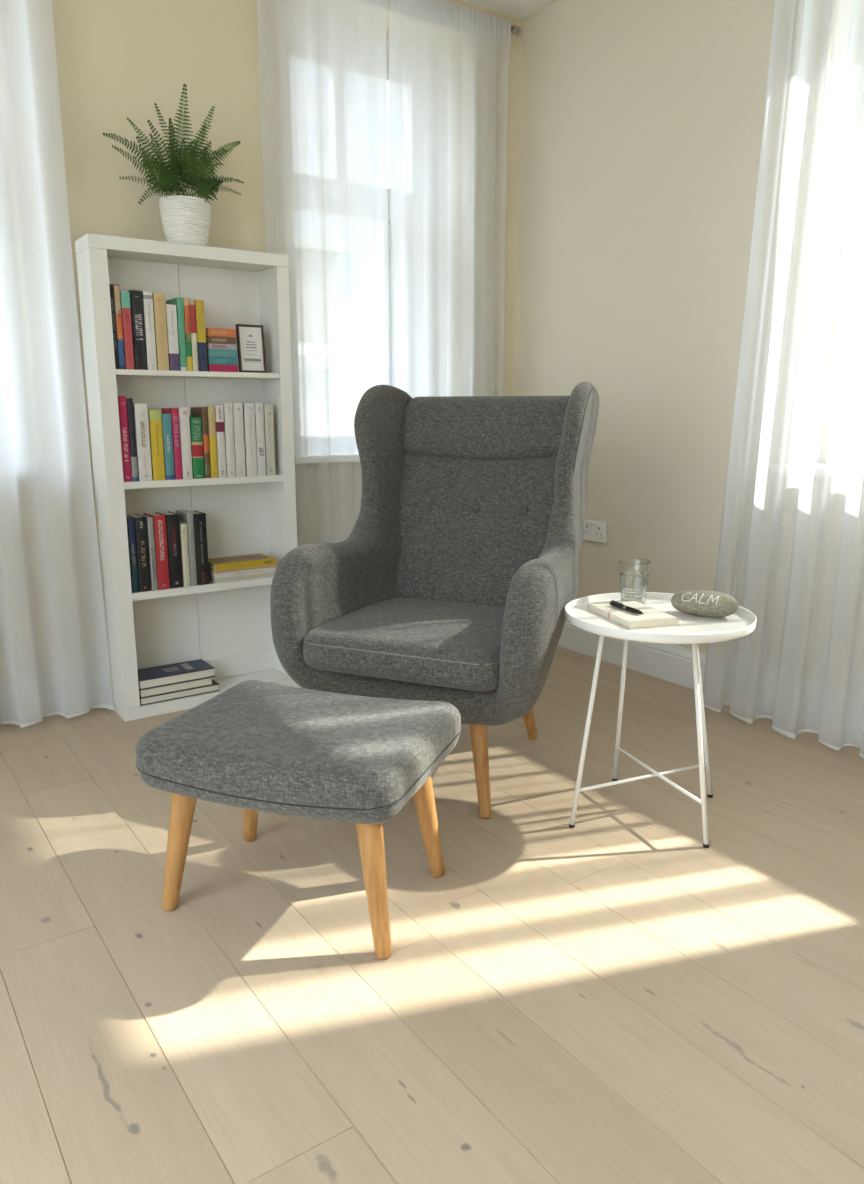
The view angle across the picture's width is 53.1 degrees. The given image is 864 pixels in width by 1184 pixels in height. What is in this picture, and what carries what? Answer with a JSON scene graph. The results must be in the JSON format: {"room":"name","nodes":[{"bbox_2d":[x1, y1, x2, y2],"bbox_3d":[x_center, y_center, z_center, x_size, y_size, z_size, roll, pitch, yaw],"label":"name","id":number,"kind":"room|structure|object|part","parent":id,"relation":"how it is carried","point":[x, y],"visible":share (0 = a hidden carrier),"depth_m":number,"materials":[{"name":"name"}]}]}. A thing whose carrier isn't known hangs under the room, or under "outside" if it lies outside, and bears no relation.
{"room":"living room","nodes":[
{"label":"living room","id":0,"kind":"room"},
{"bbox_2d":[52,0,521,601],"bbox_3d":[-1.491,-0.891,2.849,4.955,2.870,0.300,-8,14,-34],"label":"wall","id":1,"kind":"structure","parent":0,"point":[116,59],"depth_m":2.92,"materials":[{"name":"paint"}]},
{"bbox_2d":[294,39,391,463],"bbox_3d":[-0.252,-1.414,3.582,0.910,1.708,0.325,-8,14,-34],"label":"window","id":2,"kind":"structure","parent":1,"relation":"in","point":[332,458],"depth_m":3.60,"materials":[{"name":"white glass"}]},
{"bbox_3d":[-0.235,-0.588,3.730,0.910,0.030,0.265,-8,14,-34],"label":"sill","id":3,"kind":"part","parent":2,"relation":"part of","materials":[{"name":"white wood"}]},
{"bbox_3d":[-0.359,-2.192,3.507,0.625,0.155,0.060,-8,14,-34],"label":"frame","id":4,"kind":"part","parent":2,"relation":"part of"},
{"bbox_2d":[511,25,520,35],"bbox_3d":[-0.155,-2.281,3.279,1.267,0.036,0.035,-8,14,-34],"label":"curtain rod","id":5,"kind":"object","parent":1,"relation":"attached to","point":[516,30],"visible":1,"depth_m":3.61,"materials":[{"name":"metal"}]},
{"bbox_2d":[257,0,389,546],"bbox_3d":[-0.389,-0.983,3.381,0.531,2.620,0.031,-8,14,-34],"label":"sheer curtain","id":6,"kind":"object","parent":5,"relation":"hanging from","point":[323,63],"visible":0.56,"depth_m":3.30,"materials":[{"name":"white fabric"}]},
{"bbox_2d":[388,0,510,397],"bbox_3d":[0.076,-1.050,3.701,0.594,2.621,0.042,-8,14,-34],"label":"sheer curtain","id":7,"kind":"object","parent":5,"relation":"hanging from","point":[449,61],"visible":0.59,"depth_m":3.57,"materials":[{"name":"white fabric"}]},
{"bbox_2d":[0,646,863,1183],"bbox_3d":[-0.044,0.879,0.926,4.758,0.002,5.640,-8,14,-34],"label":"floor","id":8,"kind":"structure","parent":0,"point":[615,996],"depth_m":1.67,"materials":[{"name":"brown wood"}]},
{"bbox_2d":[75,233,300,721],"bbox_3d":[-0.825,-0.380,3.065,0.674,1.579,0.163,-8,14,-34],"label":"bookshelf","id":9,"kind":"object","parent":8,"relation":"on","point":[225,625],"visible":0.73,"depth_m":3.07,"materials":[{"name":"white wood"}]},
{"bbox_3d":[-1.079,-0.345,2.892,0.055,1.494,0.162,-8,14,-34],"label":"panel","id":10,"kind":"part","parent":9,"relation":"part of","materials":[{"name":"white wood"}]},
{"bbox_2d":[109,284,118,368],"bbox_3d":[-1.043,-0.852,2.796,0.012,0.259,0.115,-8,14,-34],"label":"book","id":11,"kind":"object","parent":9,"relation":"on","point":[110,285],"visible":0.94,"depth_m":2.75,"materials":[{"name":"paper"}]},
{"bbox_2d":[113,284,124,368],"bbox_3d":[-1.029,-0.854,2.806,0.018,0.259,0.117,-8,14,-34],"label":"book","id":12,"kind":"object","parent":9,"relation":"on","point":[116,288],"visible":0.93,"depth_m":2.76,"materials":[{"name":"paper"}]},
{"bbox_2d":[118,396,131,481],"bbox_3d":[-1.036,-0.509,2.874,0.026,0.276,0.118,-8,14,-34],"label":"book","id":13,"kind":"object","parent":9,"relation":"on","point":[122,406],"visible":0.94,"depth_m":2.83,"materials":[{"name":"paper"}]},
{"bbox_2d":[120,291,134,369],"bbox_3d":[-1.007,-0.848,2.820,0.027,0.241,0.111,-8,14,-34],"label":"book","id":14,"kind":"object","parent":9,"relation":"on","point":[124,295],"visible":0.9,"depth_m":2.78,"materials":[{"name":"paper"}]},
{"bbox_2d":[126,398,137,480],"bbox_3d":[-1.015,-0.508,2.888,0.018,0.269,0.114,-8,14,-34],"label":"book","id":15,"kind":"object","parent":9,"relation":"on","point":[129,401],"visible":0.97,"depth_m":2.84,"materials":[{"name":"paper"}]},
{"bbox_2d":[126,515,138,592],"bbox_3d":[-1.034,-0.132,2.950,0.020,0.255,0.109,-8,14,-34],"label":"book","id":16,"kind":"object","parent":9,"relation":"on","point":[130,520],"visible":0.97,"depth_m":2.91,"materials":[{"name":"paper"}]},
{"bbox_2d":[127,290,146,369],"bbox_3d":[-0.980,-0.855,2.842,0.037,0.246,0.118,-8,14,-34],"label":"book","id":17,"kind":"object","parent":9,"relation":"on","point":[136,299],"visible":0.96,"depth_m":2.79,"materials":[{"name":"paper"}]},
{"bbox_2d":[129,514,150,591],"bbox_3d":[-1.009,-0.136,2.972,0.039,0.253,0.117,-8,14,-34],"label":"book","id":18,"kind":"object","parent":9,"relation":"on","point":[140,522],"visible":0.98,"depth_m":2.93,"materials":[{"name":"paper"}]},
{"bbox_2d":[133,404,151,480],"bbox_3d":[-0.985,-0.504,2.907,0.042,0.252,0.109,-8,14,-34],"label":"book","id":19,"kind":"object","parent":9,"relation":"on","point":[141,423],"visible":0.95,"depth_m":2.86,"materials":[{"name":"paper"}]},
{"bbox_2d":[142,292,156,369],"bbox_3d":[-0.948,-0.858,2.861,0.030,0.245,0.113,-8,14,-34],"label":"book","id":20,"kind":"object","parent":9,"relation":"on","point":[147,296],"visible":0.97,"depth_m":2.82,"materials":[{"name":"paper"}]},
{"bbox_2d":[142,514,157,589],"bbox_3d":[-0.982,-0.138,2.988,0.019,0.251,0.112,-8,14,-34],"label":"book","id":21,"kind":"object","parent":9,"relation":"on","point":[150,527],"visible":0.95,"depth_m":2.94,"materials":[{"name":"paper"}]},
{"bbox_3d":[-0.987,-0.377,3.046,0.276,1.494,0.006,-8,14,-34],"label":"panel","id":22,"kind":"part","parent":9,"relation":"part of","materials":[{"name":"white wood"}]},
{"bbox_2d":[148,410,164,479],"bbox_3d":[-0.950,-0.500,2.938,0.040,0.232,0.118,-8,14,-34],"label":"book","id":23,"kind":"object","parent":9,"relation":"on","point":[154,416],"visible":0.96,"depth_m":2.89,"materials":[{"name":"paper"}]},
{"bbox_2d":[144,512,169,589],"bbox_3d":[-0.955,-0.144,3.005,0.039,0.255,0.111,-8,14,-34],"label":"book","id":24,"kind":"object","parent":9,"relation":"on","point":[159,521],"visible":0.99,"depth_m":2.96,"materials":[{"name":"paper"}]},
{"bbox_2d":[152,292,168,369],"bbox_3d":[-0.919,-0.862,2.882,0.037,0.244,0.115,-8,14,-34],"label":"book","id":25,"kind":"object","parent":9,"relation":"on","point":[159,309],"visible":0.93,"depth_m":2.84,"materials":[{"name":"paper"}]},
{"bbox_2d":[161,414,174,479],"bbox_3d":[-0.919,-0.498,2.959,0.031,0.219,0.116,-8,14,-34],"label":"book","id":26,"kind":"object","parent":9,"relation":"on","point":[166,418],"visible":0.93,"depth_m":2.91,"materials":[{"name":"paper"}]},
{"bbox_2d":[156,511,182,587],"bbox_3d":[-0.919,-0.149,3.031,0.044,0.255,0.114,-8,14,-34],"label":"book","id":27,"kind":"object","parent":9,"relation":"on","point":[172,519],"visible":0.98,"depth_m":2.99,"materials":[{"name":"paper"}]},
{"bbox_2d":[161,408,181,478],"bbox_3d":[-0.893,-0.510,2.972,0.023,0.237,0.112,-8,14,-34],"label":"book","id":28,"kind":"object","parent":9,"relation":"on","point":[174,412],"visible":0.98,"depth_m":2.93,"materials":[{"name":"paper"}]},
{"bbox_2d":[165,304,179,370],"bbox_3d":[-0.889,-0.851,2.908,0.033,0.210,0.118,-8,14,-34],"label":"book","id":29,"kind":"object","parent":9,"relation":"on","point":[171,314],"visible":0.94,"depth_m":2.86,"materials":[{"name":"paper"}]},
{"bbox_2d":[103,84,243,245],"bbox_3d":[-0.823,-1.384,2.797,0.247,0.496,0.463,9,15,37],"label":"potted fern","id":30,"kind":"object","parent":9,"relation":"on","point":[185,219],"visible":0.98,"depth_m":2.81,"materials":[{"name":"green plant"}]},
{"bbox_2d":[166,298,186,370],"bbox_3d":[-0.862,-0.865,2.921,0.022,0.234,0.113,-8,14,-34],"label":"book","id":31,"kind":"object","parent":9,"relation":"on","point":[178,302],"visible":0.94,"depth_m":2.88,"materials":[{"name":"paper"}]},
{"bbox_2d":[140,679,218,705],"bbox_3d":[-0.933,0.353,3.136,0.285,0.026,0.138,-8,14,-34],"label":"book","id":32,"kind":"object","parent":9,"relation":"on","point":[211,688],"visible":0.38,"depth_m":3.08,"materials":[{"name":"paper"}]},
{"bbox_2d":[139,677,212,697],"bbox_3d":[-0.943,0.327,3.123,0.262,0.030,0.138,-8,14,-34],"label":"book","id":33,"kind":"object","parent":32,"relation":"on","point":[192,684],"visible":0.36,"depth_m":3.07,"materials":[{"name":"paper"}]},
{"bbox_2d":[138,659,214,689],"bbox_3d":[-0.939,0.295,3.120,0.272,0.033,0.138,-8,14,-34],"label":"book","id":34,"kind":"object","parent":33,"relation":"on","point":[163,675],"visible":0.97,"depth_m":3.09,"materials":[{"name":"paper"}]},
{"bbox_3d":[-0.825,-1.133,2.907,0.674,0.040,0.163,-8,14,-34],"label":"panel","id":35,"kind":"part","parent":9,"relation":"part of","materials":[{"name":"white wood"}]},
{"bbox_2d":[159,195,210,245],"bbox_3d":[-0.821,-1.226,2.888,0.166,0.148,0.166,-8,14,-34],"label":"pot","id":36,"kind":"object","parent":9,"relation":"on","point":[185,219],"depth_m":2.83,"materials":[{"name":"white ceramic"}]},
{"bbox_2d":[179,521,190,586],"bbox_3d":[-0.889,-0.137,3.055,0.023,0.221,0.112,-8,14,-34],"label":"book","id":37,"kind":"object","parent":9,"relation":"on","point":[183,526],"visible":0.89,"depth_m":3.01,"materials":[{"name":"paper"}]},
{"bbox_2d":[178,408,192,478],"bbox_3d":[-0.867,-0.514,2.988,0.034,0.240,0.108,-8,14,-34],"label":"book","id":38,"kind":"object","parent":9,"relation":"on","point":[184,423],"visible":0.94,"depth_m":2.94,"materials":[{"name":"paper"}]},
{"bbox_2d":[176,510,196,585],"bbox_3d":[-0.870,-0.158,3.067,0.021,0.257,0.118,-8,14,-34],"label":"book","id":39,"kind":"object","parent":9,"relation":"on","point":[184,516],"visible":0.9,"depth_m":3.02,"materials":[{"name":"paper"}]},
{"bbox_2d":[183,298,192,370],"bbox_3d":[-0.846,-0.869,2.935,0.018,0.235,0.118,-8,14,-34],"label":"book","id":40,"kind":"object","parent":9,"relation":"on","point":[185,300],"visible":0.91,"depth_m":2.89,"materials":[{"name":"paper"}]},
{"bbox_2d":[189,299,198,370],"bbox_3d":[-0.829,-0.870,2.944,0.018,0.233,0.114,-8,14,-34],"label":"book","id":41,"kind":"object","parent":9,"relation":"on","point":[191,301],"visible":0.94,"depth_m":2.90,"materials":[{"name":"paper"}]},
{"bbox_2d":[189,417,204,478],"bbox_3d":[-0.836,-0.504,3.015,0.038,0.207,0.112,-8,14,-34],"label":"book","id":42,"kind":"object","parent":9,"relation":"on","point":[195,422],"visible":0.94,"depth_m":2.97,"materials":[{"name":"paper"}]},
{"bbox_2d":[190,510,208,584],"bbox_3d":[-0.842,-0.159,3.087,0.043,0.251,0.118,-8,14,-34],"label":"book","id":43,"kind":"object","parent":9,"relation":"on","point":[199,518],"visible":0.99,"depth_m":3.04,"materials":[{"name":"paper"}]},
{"bbox_2d":[191,407,210,477],"bbox_3d":[-0.810,-0.524,3.030,0.019,0.241,0.114,-8,14,-34],"label":"book","id":44,"kind":"object","parent":9,"relation":"on","point":[201,412],"visible":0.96,"depth_m":2.99,"materials":[{"name":"paper"}]},
{"bbox_2d":[195,300,207,370],"bbox_3d":[-0.809,-0.872,2.961,0.029,0.231,0.118,-8,14,-34],"label":"book","id":45,"kind":"object","parent":9,"relation":"on","point":[199,304],"visible":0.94,"depth_m":2.91,"materials":[{"name":"paper"}]},
{"bbox_2d":[207,407,217,477],"bbox_3d":[-0.788,-0.527,3.041,0.024,0.242,0.107,-8,14,-34],"label":"book","id":46,"kind":"object","parent":9,"relation":"on","point":[210,410],"visible":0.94,"depth_m":3.00,"materials":[{"name":"paper"}]},
{"bbox_2d":[203,406,225,476],"bbox_3d":[-0.768,-0.533,3.061,0.028,0.245,0.118,-8,14,-34],"label":"book","id":47,"kind":"object","parent":9,"relation":"on","point":[219,417],"visible":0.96,"depth_m":3.02,"materials":[{"name":"paper"}]},
{"bbox_2d":[207,364,237,371],"bbox_3d":[-0.748,-0.779,3.023,0.102,0.024,0.108,-8,14,-34],"label":"book","id":48,"kind":"object","parent":9,"relation":"on","point":[211,367],"visible":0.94,"depth_m":2.98,"materials":[{"name":"paper"}]},
{"bbox_2d":[207,357,237,364],"bbox_3d":[-0.748,-0.803,3.018,0.102,0.024,0.108,-8,14,-34],"label":"book","id":49,"kind":"object","parent":48,"relation":"on","point":[210,360],"visible":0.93,"depth_m":2.97,"materials":[{"name":"paper"}]},
{"bbox_2d":[207,349,236,357],"bbox_3d":[-0.748,-0.828,3.012,0.102,0.026,0.108,-8,14,-34],"label":"book","id":50,"kind":"object","parent":49,"relation":"on","point":[210,352],"visible":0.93,"depth_m":2.97,"materials":[{"name":"paper"}]},
{"bbox_2d":[206,343,236,349],"bbox_3d":[-0.749,-0.851,3.011,0.099,0.018,0.108,-8,14,-34],"label":"book","id":51,"kind":"object","parent":50,"relation":"on","point":[208,345],"visible":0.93,"depth_m":2.97,"materials":[{"name":"paper"}]},
{"bbox_2d":[206,336,235,343],"bbox_3d":[-0.749,-0.872,3.007,0.099,0.023,0.108,-8,14,-34],"label":"book","id":52,"kind":"object","parent":51,"relation":"on","point":[209,339],"visible":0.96,"depth_m":2.96,"materials":[{"name":"paper"}]},
{"bbox_2d":[205,328,235,336],"bbox_3d":[-0.748,-0.896,2.999,0.101,0.026,0.108,-8,14,-34],"label":"book","id":53,"kind":"object","parent":52,"relation":"on","point":[217,332],"visible":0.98,"depth_m":2.96,"materials":[{"name":"paper"}]},
{"bbox_2d":[213,403,235,476],"bbox_3d":[-0.738,-0.541,3.075,0.030,0.255,0.109,-8,14,-34],"label":"book","id":54,"kind":"object","parent":9,"relation":"on","point":[227,407],"visible":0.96,"depth_m":3.03,"materials":[{"name":"paper"}]},
{"bbox_3d":[-0.752,-0.411,3.206,0.295,1.494,0.006,-8,14,-34],"label":"panel","id":55,"kind":"part","parent":9,"relation":"part of","materials":[{"name":"white wood"}]},
{"bbox_2d":[232,403,245,476],"bbox_3d":[-0.711,-0.546,3.097,0.034,0.256,0.116,-8,14,-34],"label":"book","id":56,"kind":"object","parent":9,"relation":"on","point":[238,427],"visible":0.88,"depth_m":3.05,"materials":[{"name":"paper"}]},
{"bbox_3d":[-0.861,0.298,3.268,0.572,0.080,0.007,-8,14,-34],"label":"rail","id":57,"kind":"part","parent":9,"relation":"part of","materials":[{"name":"white wood"}]},
{"bbox_2d":[209,572,274,582],"bbox_3d":[-0.713,-0.065,3.206,0.236,0.018,0.136,-8,14,-34],"label":"book","id":58,"kind":"object","parent":9,"relation":"on","point":[270,574],"visible":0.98,"depth_m":3.14,"materials":[{"name":"paper"}]},
{"bbox_2d":[209,567,275,578],"bbox_3d":[-0.715,-0.081,3.199,0.234,0.016,0.136,-8,14,-34],"label":"book","id":59,"kind":"object","parent":58,"relation":"on","point":[273,569],"visible":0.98,"depth_m":3.14,"materials":[{"name":"paper"}]},
{"bbox_2d":[209,564,275,573],"bbox_3d":[-0.714,-0.095,3.199,0.236,0.010,0.136,-8,14,-34],"label":"book","id":60,"kind":"object","parent":59,"relation":"on","point":[266,566],"visible":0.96,"depth_m":3.13,"materials":[{"name":"paper"}]},
{"bbox_2d":[208,553,275,570],"bbox_3d":[-0.713,-0.112,3.196,0.236,0.024,0.136,-8,14,-34],"label":"book","id":61,"kind":"object","parent":60,"relation":"on","point":[250,560],"visible":0.97,"depth_m":3.16,"materials":[{"name":"paper"}]},
{"bbox_2d":[242,403,256,475],"bbox_3d":[-0.676,-0.551,3.122,0.038,0.255,0.117,-8,14,-34],"label":"book","id":62,"kind":"object","parent":9,"relation":"on","point":[248,408],"visible":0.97,"depth_m":3.08,"materials":[{"name":"paper"}]},
{"bbox_2d":[235,324,266,372],"bbox_3d":[-0.642,-0.859,3.059,0.098,0.166,0.046,-7,14,-31],"label":"picture frame","id":63,"kind":"object","parent":9,"relation":"on","point":[250,338],"visible":0.97,"depth_m":3.05,"materials":[{"name":"brown wood"}]},
{"bbox_2d":[254,403,265,475],"bbox_3d":[-0.646,-0.556,3.143,0.031,0.256,0.118,-8,14,-34],"label":"book","id":64,"kind":"object","parent":9,"relation":"on","point":[259,412],"visible":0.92,"depth_m":3.10,"materials":[{"name":"paper"}]},
{"bbox_2d":[263,405,275,474],"bbox_3d":[-0.615,-0.557,3.163,0.033,0.250,0.115,-8,14,-34],"label":"book","id":65,"kind":"object","parent":9,"relation":"on","point":[268,409],"visible":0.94,"depth_m":3.12,"materials":[{"name":"paper"}]},
{"bbox_3d":[-0.569,-0.418,3.241,0.045,1.494,0.162,-8,14,-34],"label":"panel","id":66,"kind":"part","parent":9,"relation":"part of","materials":[{"name":"white wood"}]},
{"bbox_2d":[135,680,460,958],"bbox_3d":[-0.270,0.468,1.887,0.584,0.410,0.460,4,13,19],"label":"footstool","id":67,"kind":"object","parent":8,"relation":"on","point":[254,746],"visible":1,"depth_m":1.72,"materials":[{"name":"grey fabric"}]},
{"bbox_3d":[-0.531,0.529,1.837,0.097,0.312,0.056,-6,13,-25],"label":"leg","id":68,"kind":"part","parent":67,"relation":"part of","materials":[{"name":"brown wood"}]},
{"bbox_3d":[-0.433,0.472,2.107,0.056,0.312,0.097,-6,13,-25],"label":"leg","id":69,"kind":"part","parent":67,"relation":"part of","materials":[{"name":"brown wood"}]},
{"bbox_3d":[-0.117,0.559,1.692,0.056,0.312,0.097,-6,13,-25],"label":"leg","id":70,"kind":"part","parent":67,"relation":"part of","materials":[{"name":"brown wood"}]},
{"bbox_3d":[-0.019,0.502,1.963,0.097,0.312,0.056,-6,13,-25],"label":"leg","id":71,"kind":"part","parent":67,"relation":"part of","materials":[{"name":"brown wood"}]},
{"bbox_2d":[270,382,598,817],"bbox_3d":[0.063,-0.044,2.573,0.788,1.133,0.848,5,13,23],"label":"armchair","id":72,"kind":"object","parent":8,"relation":"on","point":[455,576],"visible":1,"depth_m":2.59,"materials":[{"name":"grey fabric"}]},
{"bbox_2d":[303,597,504,691],"bbox_3d":[0.004,0.124,2.471,0.578,0.120,0.556,5,13,23],"label":"seat cushion","id":73,"kind":"object","parent":72,"relation":"on","point":[455,643],"depth_m":2.29,"materials":[{"name":"grey fabric"}]},
{"bbox_2d":[396,452,556,606],"bbox_3d":[0.141,-0.184,2.721,0.586,0.504,0.212,5,13,23],"label":"cushion","id":74,"kind":"object","parent":72,"relation":"on","point":[466,522],"depth_m":2.69,"materials":[{"name":"grey fabric"}]},
{"bbox_3d":[0.125,0.446,2.279,0.050,0.291,0.093,-5,13,-21],"label":"leg","id":75,"kind":"part","parent":72,"relation":"part of","materials":[{"name":"brown wood"}]},
{"bbox_2d":[403,396,569,458],"bbox_3d":[0.180,-0.520,2.741,0.588,0.196,0.154,5,13,23],"label":"cushion","id":76,"kind":"object","parent":72,"relation":"on","point":[437,427],"depth_m":2.69,"materials":[{"name":"grey fabric"}]},
{"bbox_3d":[0.297,0.344,2.758,0.130,0.296,0.051,-10,15,-39],"label":"leg","id":77,"kind":"part","parent":72,"relation":"part of","materials":[{"name":"brown wood"}]},
{"bbox_2d":[565,592,756,847],"bbox_3d":[0.575,0.316,2.267,0.482,0.546,0.474,-8,14,-34],"label":"side table","id":78,"kind":"object","parent":8,"relation":"on","point":[694,630],"visible":0.8,"depth_m":2.17,"materials":[{"name":"white metal"}]},
{"bbox_3d":[0.394,0.341,2.190,0.090,0.516,0.012,-7,14,-29],"label":"leg","id":79,"kind":"part","parent":78,"relation":"part of","materials":[{"name":"white metal"}]},
{"bbox_3d":[0.526,0.296,2.404,0.012,0.517,0.101,1,12,3],"label":"leg","id":80,"kind":"part","parent":78,"relation":"part of","materials":[{"name":"white metal"}]},
{"bbox_2d":[587,600,678,628],"bbox_3d":[0.515,0.055,2.236,0.137,0.016,0.232,-4,12,-17],"label":"notebook","id":81,"kind":"object","parent":78,"relation":"on","point":[652,617],"visible":1,"depth_m":2.19,"materials":[{"name":"beige paper"}]},
{"bbox_2d":[609,600,643,613],"bbox_3d":[0.502,0.041,2.226,0.013,0.015,0.140,-5,13,-24],"label":"ballpoint pen","id":82,"kind":"object","parent":81,"relation":"on","point":[612,602],"visible":1,"depth_m":2.23,"materials":[{"name":"black plastic"}]},
{"bbox_2d":[619,559,650,603],"bbox_3d":[0.554,-0.026,2.373,0.085,0.119,0.085,-8,14,-34],"label":"drinking glass","id":83,"kind":"object","parent":78,"relation":"on","point":[634,573],"visible":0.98,"depth_m":2.34,"materials":[{"name":"glass"}]},
{"bbox_2d":[565,592,756,643],"bbox_3d":[0.579,0.060,2.216,0.474,0.024,0.474,-8,14,-34],"label":"tabletop","id":84,"kind":"object","parent":78,"relation":"on","point":[691,629],"depth_m":2.14,"materials":[{"name":"white metal"}]},
{"bbox_3d":[0.652,0.359,2.107,0.012,0.516,0.099,-6,13,-27],"label":"leg","id":85,"kind":"part","parent":78,"relation":"part of","materials":[{"name":"white metal"}]},
{"bbox_2d":[671,590,737,616],"bbox_3d":[0.704,0.029,2.237,0.168,0.066,0.093,7,14,29],"label":"stone","id":86,"kind":"object","parent":78,"relation":"on","point":[693,602],"visible":1,"depth_m":2.20,"materials":[{"name":"grey stone"}]},
{"bbox_3d":[0.726,0.312,2.328,0.107,0.517,0.012,-4,13,-20],"label":"leg","id":87,"kind":"part","parent":78,"relation":"part of","materials":[{"name":"white metal"}]},
{"bbox_2d":[462,0,556,19],"bbox_3d":[0.037,-1.820,0.416,4.955,0.150,5.640,-8,14,-34],"label":"ceiling","id":88,"kind":"structure","parent":0,"point":[519,9],"depth_m":3.54,"materials":[{"name":"paint"}]},
{"bbox_2d":[515,0,774,653],"bbox_3d":[2.032,-0.689,1.889,0.300,2.870,5.340,-8,14,-34],"label":"wall","id":89,"kind":"structure","parent":0,"point":[641,121],"depth_m":3.31,"materials":[{"name":"paint"}]},
{"bbox_2d":[583,520,607,542],"bbox_3d":[0.685,-0.259,3.673,0.012,0.086,0.152,-8,14,-34],"label":"wall socket","id":90,"kind":"object","parent":89,"relation":"attached to","point":[596,531],"visible":0.78,"depth_m":3.66,"materials":[{"name":"white plastic"}]},
{"bbox_2d":[557,621,706,689],"bbox_3d":[1.815,0.538,2.180,0.018,0.147,5.040,-8,14,-34],"label":"baseboard","id":91,"kind":"structure","parent":89,"relation":"attached to","point":[672,663],"depth_m":3.51,"materials":[{"name":"white wood"}]},
{"bbox_3d":[1.392,-2.012,2.002,0.035,0.036,1.572,-8,14,-34],"label":"curtain rod","id":92,"kind":"object","parent":89,"relation":"attached to","visible":0},
{"bbox_2d":[703,0,863,758],"bbox_3d":[1.423,-0.743,2.229,0.106,2.616,1.523,-8,14,-34],"label":"sheer curtain","id":93,"kind":"object","parent":92,"relation":"hanging from","point":[791,551],"visible":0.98,"depth_m":2.65,"materials":[{"name":"white fabric"}]},
{"bbox_3d":[-1.741,-2.036,2.112,1.562,0.036,0.035,-8,14,-34],"label":"curtain rod","id":94,"kind":"object","parent":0,"visible":0},
{"bbox_2d":[0,0,113,727],"bbox_3d":[-1.691,-0.783,2.420,1.361,2.616,0.081,-8,14,-34],"label":"sheer curtain","id":95,"kind":"object","parent":94,"relation":"hanging from","point":[54,656],"visible":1,"depth_m":2.77,"materials":[{"name":"white fabric"}]}
]}

